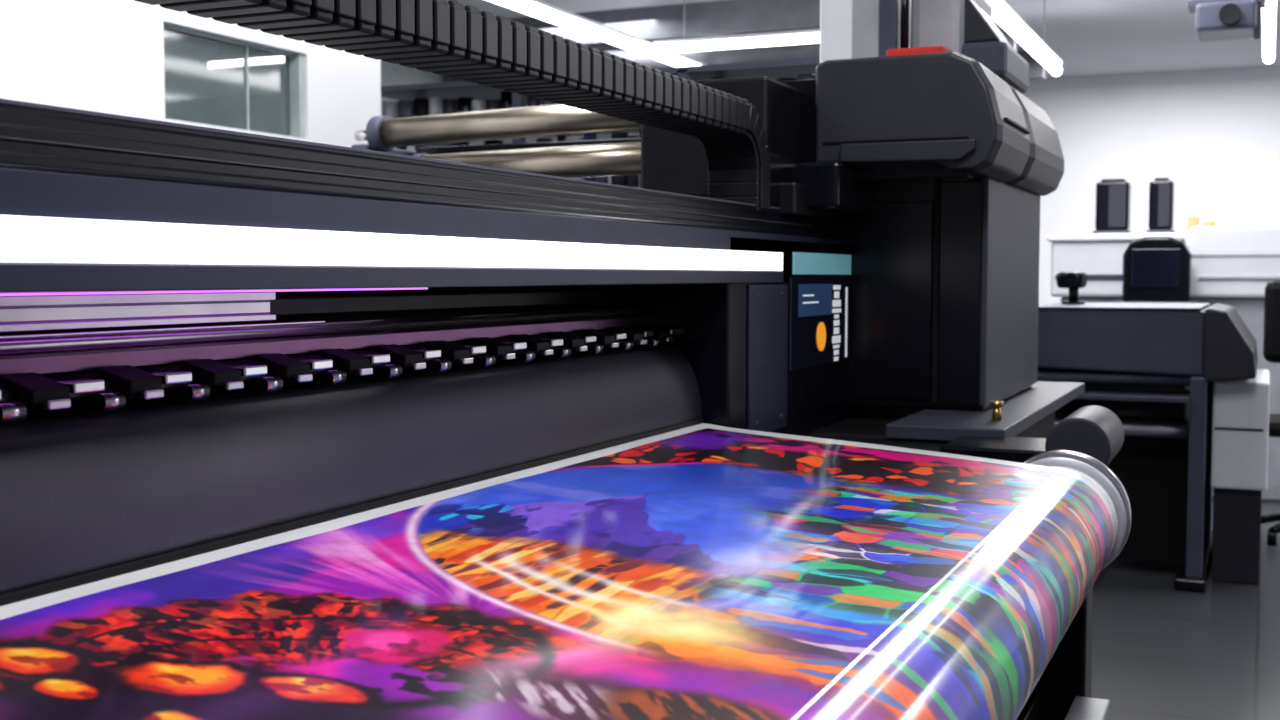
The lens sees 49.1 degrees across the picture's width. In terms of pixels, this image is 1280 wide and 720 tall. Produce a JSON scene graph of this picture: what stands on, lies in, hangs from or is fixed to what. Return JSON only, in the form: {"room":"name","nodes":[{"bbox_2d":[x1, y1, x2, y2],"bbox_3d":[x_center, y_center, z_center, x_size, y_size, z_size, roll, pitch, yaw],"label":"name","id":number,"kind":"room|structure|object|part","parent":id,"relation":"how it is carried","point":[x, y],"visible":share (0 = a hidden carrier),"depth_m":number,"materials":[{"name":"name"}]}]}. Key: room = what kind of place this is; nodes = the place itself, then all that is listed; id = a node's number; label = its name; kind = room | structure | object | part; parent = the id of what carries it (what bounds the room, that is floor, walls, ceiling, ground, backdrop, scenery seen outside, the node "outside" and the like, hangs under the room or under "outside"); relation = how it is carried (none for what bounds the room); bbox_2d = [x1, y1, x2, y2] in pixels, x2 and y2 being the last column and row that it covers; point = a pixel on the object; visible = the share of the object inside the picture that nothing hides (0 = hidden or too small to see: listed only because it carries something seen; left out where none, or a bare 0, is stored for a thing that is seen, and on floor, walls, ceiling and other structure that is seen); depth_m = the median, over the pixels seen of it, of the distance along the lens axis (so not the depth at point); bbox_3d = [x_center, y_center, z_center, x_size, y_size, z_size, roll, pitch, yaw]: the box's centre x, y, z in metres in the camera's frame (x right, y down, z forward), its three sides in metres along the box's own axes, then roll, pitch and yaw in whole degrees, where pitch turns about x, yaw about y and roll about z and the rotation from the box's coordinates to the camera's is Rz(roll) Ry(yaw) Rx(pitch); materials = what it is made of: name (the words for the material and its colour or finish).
{"room":"print shop","nodes":[
{"label":"print shop","id":0,"kind":"room"},
{"bbox_2d":[0,0,380,146],"bbox_3d":[-4.059,-0.211,2.108,0.140,2.670,12.550,2,4,24],"label":"wall partition","id":1,"kind":"structure","parent":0,"point":[104,56],"depth_m":6.01,"materials":[{"name":"white paint"}]},
{"bbox_2d":[164,28,290,135],"bbox_3d":[-1.988,-1.319,6.712,0.006,0.406,0.968,2,4,24],"label":"pane","id":2,"kind":"object","parent":1,"relation":"attached to","point":[205,78],"visible":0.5,"depth_m":6.70,"materials":[{"name":"clear glass"}]},
{"bbox_2d":[163,24,304,138],"bbox_3d":[-1.962,-1.319,6.715,0.080,0.430,1.020,2,4,24],"label":"frame","id":3,"kind":"object","parent":1,"relation":"attached to","point":[296,61],"visible":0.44,"depth_m":7.13,"materials":[{"name":"grey metal"}]},
{"bbox_2d":[380,59,511,150],"bbox_3d":[-4.845,-0.651,5.425,0.100,3.150,18.000,2,4,24],"label":"wall","id":4,"kind":"structure","parent":0,"point":[392,74],"depth_m":11.67,"materials":[{"name":"white paint"}]},
{"bbox_2d":[526,101,549,142],"bbox_3d":[-5.516,-0.848,7.469,0.200,3.300,21.200,2,4,24],"label":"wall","id":5,"kind":"structure","parent":0,"point":[529,139],"depth_m":16.59,"materials":[{"name":"paint"}]},
{"bbox_2d":[454,0,1279,103],"bbox_3d":[0.276,-2.397,4.891,12.800,0.100,21.400,2,4,24],"label":"ceiling","id":6,"kind":"structure","parent":0,"point":[1091,38],"depth_m":11.85,"materials":[{"name":"paint"}]},
{"bbox_2d":[488,0,708,66],"bbox_3d":[-0.274,-2.365,9.255,0.070,0.485,5.700,2,4,24],"label":"tube light","id":7,"kind":"object","parent":6,"relation":"hanging from","point":[539,9],"visible":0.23,"depth_m":9.13,"materials":[{"name":"white plastic"}]},
{"bbox_2d":[450,43,819,81],"bbox_3d":[-0.124,-2.409,9.883,4.600,0.347,3.247,2,4,24],"label":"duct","id":8,"kind":"object","parent":6,"relation":"attached to","point":[807,50],"visible":0.03,"depth_m":11.02,"materials":[{"name":"silver metal"}]},
{"bbox_2d":[510,0,819,46],"bbox_3d":[0.229,-2.568,10.663,4.600,0.250,0.180,2,4,24],"label":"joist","id":9,"kind":"object","parent":6,"relation":"attached to","point":[651,24],"visible":0.32,"depth_m":10.50,"materials":[{"name":"grey metal"}]},
{"bbox_2d":[653,0,819,53],"bbox_3d":[1.132,-2.379,9.447,2.250,0.480,0.060,2,4,24],"label":"tube light","id":10,"kind":"object","parent":6,"relation":"hanging from","point":[802,36],"visible":0.58,"depth_m":9.64,"materials":[{"name":"white plastic"}]},
{"bbox_2d":[599,21,1016,51],"bbox_3d":[0.923,-2.660,12.212,4.600,0.250,0.180,2,4,24],"label":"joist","id":11,"kind":"object","parent":6,"relation":"attached to","point":[1010,39],"visible":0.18,"depth_m":11.26,"materials":[{"name":"grey metal"}]},
{"bbox_2d":[988,0,1061,75],"bbox_3d":[1.841,-2.273,7.764,0.084,0.492,6.900,2,4,24],"label":"tube light","id":12,"kind":"object","parent":6,"relation":"hanging from","point":[1002,13],"visible":1,"depth_m":9.35,"materials":[{"name":"white plastic"}]},
{"bbox_2d":[1017,50,1044,79],"bbox_3d":[1.577,-2.748,13.670,4.600,0.250,0.180,2,4,24],"label":"joist","id":13,"kind":"object","parent":6,"relation":"attached to","point":[1036,69],"visible":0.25,"depth_m":12.73,"materials":[{"name":"grey metal"}]},
{"bbox_2d":[1188,0,1265,40],"bbox_3d":[2.966,-2.041,7.059,0.360,0.870,0.390,2,4,24],"label":"ceiling projector","id":14,"kind":"object","parent":6,"relation":"hanging from","point":[1215,20],"depth_m":6.97,"materials":[{"name":"grey plastic"}]},
{"bbox_2d":[1262,0,1275,63],"bbox_3d":[3.321,-2.251,7.376,0.076,0.488,6.400,2,4,24],"label":"tube light","id":15,"kind":"object","parent":6,"relation":"hanging from","point":[1268,13],"visible":1,"depth_m":8.96,"materials":[{"name":"white plastic"}]},
{"bbox_2d":[550,66,1279,304],"bbox_3d":[4.604,-1.279,14.651,12.800,3.300,0.200,2,4,24],"label":"wall","id":16,"kind":"structure","parent":0,"point":[1215,134],"depth_m":14.15,"materials":[{"name":"white paint"}]},
{"bbox_2d":[1091,498,1279,719],"bbox_3d":[0.276,0.972,5.093,12.800,0.050,21.400,2,4,24],"label":"floor","id":17,"kind":"structure","parent":0,"point":[1160,651],"depth_m":4.79,"materials":[{"name":"concrete"}]},
{"bbox_2d":[0,0,1131,719],"bbox_3d":[0.041,0.206,2.356,1.365,1.806,5.556,2,4,24],"label":"printer","id":18,"kind":"object","parent":17,"relation":"on","point":[211,339],"visible":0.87,"depth_m":2.21,"materials":[{"name":"black plastic"}]},
{"bbox_3d":[-0.653,0.034,1.494,0.069,0.037,0.050,2,4,24],"label":"pinch arm","id":19,"kind":"part","parent":18,"relation":"part of"},
{"bbox_3d":[-0.597,0.026,1.620,0.069,0.037,0.050,2,4,24],"label":"pinch arm","id":20,"kind":"part","parent":18,"relation":"part of"},
{"bbox_3d":[-1.028,-0.018,1.008,0.140,0.040,2.200,2,4,24],"label":"carriage rail","id":21,"kind":"part","parent":18,"relation":"part of","materials":[{"name":"metal"}]},
{"bbox_3d":[-0.948,0.008,1.029,0.030,0.008,2.300,2,4,24],"label":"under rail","id":22,"kind":"part","parent":18,"relation":"part of","materials":[{"name":"silver metal"}]},
{"bbox_3d":[-0.541,0.018,1.746,0.069,0.037,0.050,2,4,24],"label":"pinch arm","id":23,"kind":"part","parent":18,"relation":"part of"},
{"bbox_3d":[-0.484,0.011,1.871,0.069,0.037,0.050,2,4,24],"label":"pinch arm","id":24,"kind":"part","parent":18,"relation":"part of"},
{"bbox_3d":[-0.695,-0.015,1.545,0.020,0.020,3.450,2,4,24],"label":"guide rod","id":25,"kind":"part","parent":18,"relation":"part of","materials":[{"name":"metal"}]},
{"bbox_3d":[-0.428,0.004,1.997,0.069,0.037,0.050,2,4,24],"label":"pinch arm","id":26,"kind":"part","parent":18,"relation":"part of"},
{"bbox_3d":[-0.413,-0.271,1.760,0.006,0.005,4.100,2,4,24],"label":"beam rail","id":27,"kind":"part","parent":18,"relation":"part of","materials":[{"name":"metal"}]},
{"bbox_3d":[-0.371,-0.004,2.123,0.069,0.037,0.050,2,4,24],"label":"pinch arm","id":28,"kind":"part","parent":18,"relation":"part of"},
{"bbox_3d":[-0.342,-0.110,2.588,0.100,0.030,1.250,2,4,24],"label":"dark rail","id":29,"kind":"part","parent":18,"relation":"part of","materials":[{"name":"metal"}]},
{"bbox_3d":[-0.315,-0.012,2.249,0.069,0.037,0.050,2,4,24],"label":"pinch arm","id":30,"kind":"part","parent":18,"relation":"part of"},
{"bbox_3d":[-0.259,-0.019,2.374,0.069,0.037,0.050,2,4,24],"label":"pinch arm","id":31,"kind":"part","parent":18,"relation":"part of"},
{"bbox_3d":[-0.530,-0.368,1.625,0.114,0.255,3.821,2,4,24],"label":"chain","id":32,"kind":"part","parent":18,"relation":"part of","materials":[{"name":"black plastic"}]},
{"bbox_3d":[-0.203,-0.027,2.500,0.069,0.037,0.050,2,4,24],"label":"pinch arm","id":33,"kind":"part","parent":18,"relation":"part of"},
{"bbox_2d":[0,423,1116,719],"bbox_3d":[0.040,0.351,1.787,0.863,0.283,2.350,2,4,24],"label":"printed banner","id":34,"kind":"object","parent":18,"relation":"on","point":[702,571],"visible":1,"depth_m":1.51,"materials":[{"name":"multicoloured paper"}]},
{"bbox_3d":[-0.146,-0.034,2.626,0.069,0.037,0.050,2,4,24],"label":"pinch arm","id":35,"kind":"part","parent":18,"relation":"part of"},
{"bbox_3d":[-0.090,-0.042,2.752,0.069,0.037,0.050,2,4,24],"label":"pinch arm","id":36,"kind":"part","parent":18,"relation":"part of"},
{"bbox_3d":[-0.033,-0.049,2.877,0.069,0.037,0.050,2,4,24],"label":"pinch arm","id":37,"kind":"part","parent":18,"relation":"part of"},
{"bbox_3d":[0.023,-0.057,3.003,0.069,0.037,0.050,2,4,24],"label":"pinch arm","id":38,"kind":"part","parent":18,"relation":"part of"},
{"bbox_3d":[0.296,-0.003,3.231,0.006,0.340,0.270,2,4,24],"label":"column panel","id":39,"kind":"part","parent":18,"relation":"part of","materials":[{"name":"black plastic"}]},
{"bbox_3d":[0.468,-0.100,3.609,0.007,0.228,0.530,2,4,24],"label":"column glass","id":40,"kind":"part","parent":18,"relation":"part of","materials":[{"name":"black glass"}]},
{"bbox_3d":[0.689,-0.163,3.803,0.210,0.530,0.010,2,4,24],"label":"tower plate","id":41,"kind":"part","parent":18,"relation":"part of","materials":[{"name":"black plastic"}]},
{"bbox_2d":[820,0,1028,93],"bbox_3d":[0.832,-1.051,4.107,0.520,0.494,0.720,2,4,24],"label":"supplies","id":42,"kind":"object","parent":18,"relation":"on","point":[849,29],"visible":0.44,"depth_m":3.97,"materials":[{"name":"white plastic"}]},
{"bbox_3d":[0.671,-1.054,4.163,0.180,0.494,0.350,2,4,24],"label":"white tank","id":43,"kind":"part","parent":42,"relation":"part of","materials":[{"name":"plastic"}]},
{"bbox_3d":[0.703,-1.016,3.954,0.050,0.444,0.030,2,4,24],"label":"dark panel","id":44,"kind":"part","parent":42,"relation":"part of","materials":[{"name":"plastic"}]},
{"bbox_3d":[0.852,-0.178,3.724,0.110,0.590,0.018,2,4,24],"label":"tower trim","id":45,"kind":"part","parent":18,"relation":"part of","materials":[{"name":"black plastic"}]},
{"bbox_3d":[0.893,0.133,3.504,0.026,0.035,0.026,2,4,24],"label":"brass knob","id":46,"kind":"part","parent":18,"relation":"part of","materials":[{"name":"gold metal"}]},
{"bbox_3d":[1.001,0.182,3.140,0.136,0.136,0.320,2,4,24],"label":"drive motor","id":47,"kind":"part","parent":18,"relation":"part of","materials":[{"name":"metal"}]},
{"bbox_2d":[351,72,815,187],"bbox_3d":[-0.105,-0.020,5.259,1.920,1.910,0.700,2,4,24],"label":"rollers","id":48,"kind":"object","parent":17,"relation":"on","point":[601,157],"visible":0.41,"depth_m":5.11,"materials":[{"name":"metal"}]},
{"bbox_3d":[-0.935,0.036,5.661,0.080,1.750,0.650,2,4,24],"label":"frame","id":49,"kind":"part","parent":48,"relation":"part of","materials":[{"name":"metal"}]},
{"bbox_2d":[381,57,819,186],"bbox_3d":[-0.121,-0.505,8.727,3.360,2.465,0.660,2,4,24],"label":"storage rack","id":50,"kind":"object","parent":17,"relation":"on","point":[426,99],"visible":0.09,"depth_m":8.76,"materials":[{"name":"metal"}]},
{"bbox_2d":[1037,302,1257,591],"bbox_3d":[2.206,0.320,6.164,0.919,1.123,1.200,2,4,24],"label":"printer","id":51,"kind":"object","parent":17,"relation":"on","point":[1155,366],"visible":0.72,"depth_m":5.75,"materials":[{"name":"metal"}]},
{"bbox_2d":[1057,272,1086,303],"bbox_3d":[1.952,-0.326,6.338,0.120,0.147,0.180,2,4,24],"label":"camera","id":52,"kind":"object","parent":51,"relation":"on","point":[1073,281],"visible":0.98,"depth_m":6.30,"materials":[{"name":"black plastic"}]},
{"bbox_3d":[1.965,-0.308,6.344,0.044,0.085,0.044,2,4,24],"label":"stem","id":53,"kind":"part","parent":52,"relation":"part of","materials":[{"name":"black plastic"}]},
{"bbox_3d":[2.144,0.142,6.319,0.630,0.280,0.950,2,4,24],"label":"recess panel","id":54,"kind":"part","parent":51,"relation":"part of","materials":[{"name":"black plastic"}]},
{"bbox_3d":[2.139,-0.240,6.210,0.690,0.010,1.110,2,4,24],"label":"edge trim","id":55,"kind":"part","parent":51,"relation":"part of","materials":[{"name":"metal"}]},
{"bbox_3d":[1.934,0.141,5.836,0.680,0.020,0.400,2,4,24],"label":"shelf plate","id":56,"kind":"part","parent":51,"relation":"part of","materials":[{"name":"metal"}]},
{"bbox_2d":[1114,237,1198,302],"bbox_3d":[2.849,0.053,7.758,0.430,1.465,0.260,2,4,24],"label":"console","id":57,"kind":"object","parent":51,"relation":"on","point":[1155,269],"visible":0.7,"depth_m":7.69,"materials":[{"name":"black plastic"}]},
{"bbox_3d":[2.313,0.479,5.797,0.060,0.850,0.500,2,4,24],"label":"leg","id":58,"kind":"part","parent":51,"relation":"part of","materials":[{"name":"metal"}]},
{"bbox_3d":[2.598,0.441,6.434,0.060,0.850,0.200,2,4,24],"label":"leg","id":59,"kind":"part","parent":51,"relation":"part of","materials":[{"name":"metal"}]},
{"bbox_2d":[1047,226,1279,501],"bbox_3d":[3.363,-0.016,8.413,1.620,1.525,1.320,2,4,24],"label":"cabinet","id":60,"kind":"object","parent":17,"relation":"on","point":[1233,266],"visible":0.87,"depth_m":7.76,"materials":[{"name":"laminate"}]},
{"bbox_2d":[1093,179,1132,233],"bbox_3d":[3.028,-0.981,8.955,0.220,0.343,0.240,2,4,24],"label":"speaker","id":61,"kind":"object","parent":60,"relation":"on","point":[1113,196],"visible":0.94,"depth_m":8.86,"materials":[{"name":"black plastic"}]},
{"bbox_3d":[3.015,-0.971,8.847,0.105,0.260,0.010,2,4,24],"label":"panel","id":62,"kind":"part","parent":61,"relation":"part of","materials":[{"name":"plastic"}]},
{"bbox_3d":[2.874,-0.718,8.343,0.750,0.035,0.870,2,4,24],"label":"lid","id":63,"kind":"part","parent":60,"relation":"part of","materials":[{"name":"white metal"}]},
{"bbox_2d":[1096,232,1189,235],"bbox_3d":[3.423,-0.786,8.845,1.000,0.030,0.400,2,4,24],"label":"shelf","id":64,"kind":"object","parent":60,"relation":"attached to","point":[1187,233],"depth_m":8.76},
{"bbox_2d":[1146,177,1175,232],"bbox_3d":[3.293,-0.974,8.837,0.160,0.343,0.240,2,4,24],"label":"speaker","id":65,"kind":"object","parent":60,"relation":"on","point":[1161,190],"visible":0.93,"depth_m":8.74,"materials":[{"name":"black plastic"}]},
{"bbox_3d":[3.269,-0.964,8.733,0.069,0.260,0.010,2,4,24],"label":"panel","id":66,"kind":"part","parent":65,"relation":"part of","materials":[{"name":"plastic"}]},
{"bbox_2d":[1187,216,1215,231],"bbox_3d":[3.502,-0.844,8.724,0.160,0.098,0.150,2,4,24],"label":"boxes","id":67,"kind":"object","parent":60,"relation":"on","point":[1193,221],"visible":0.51,"depth_m":8.67},
{"bbox_2d":[1211,369,1269,583],"bbox_3d":[2.596,0.476,6.051,0.210,0.825,0.905,2,4,24],"label":"base cabinet","id":68,"kind":"object","parent":17,"relation":"on","point":[1240,411],"visible":0.92,"depth_m":5.66,"materials":[{"name":"laminate"}]},
{"bbox_2d":[1261,280,1279,544],"bbox_3d":[3.164,0.239,6.633,0.496,1.230,0.494,2,4,24],"label":"office chair","id":69,"kind":"object","parent":17,"relation":"on","point":[1271,339],"visible":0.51,"depth_m":6.74,"materials":[{"name":"black plastic"}]},
{"bbox_3d":[3.225,-0.182,6.709,0.430,0.400,0.080,2,4,24],"label":"backrest","id":70,"kind":"part","parent":69,"relation":"part of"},
{"bbox_3d":[3.159,0.315,6.615,0.450,0.080,0.400,2,4,24],"label":"seat","id":71,"kind":"part","parent":69,"relation":"part of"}
]}

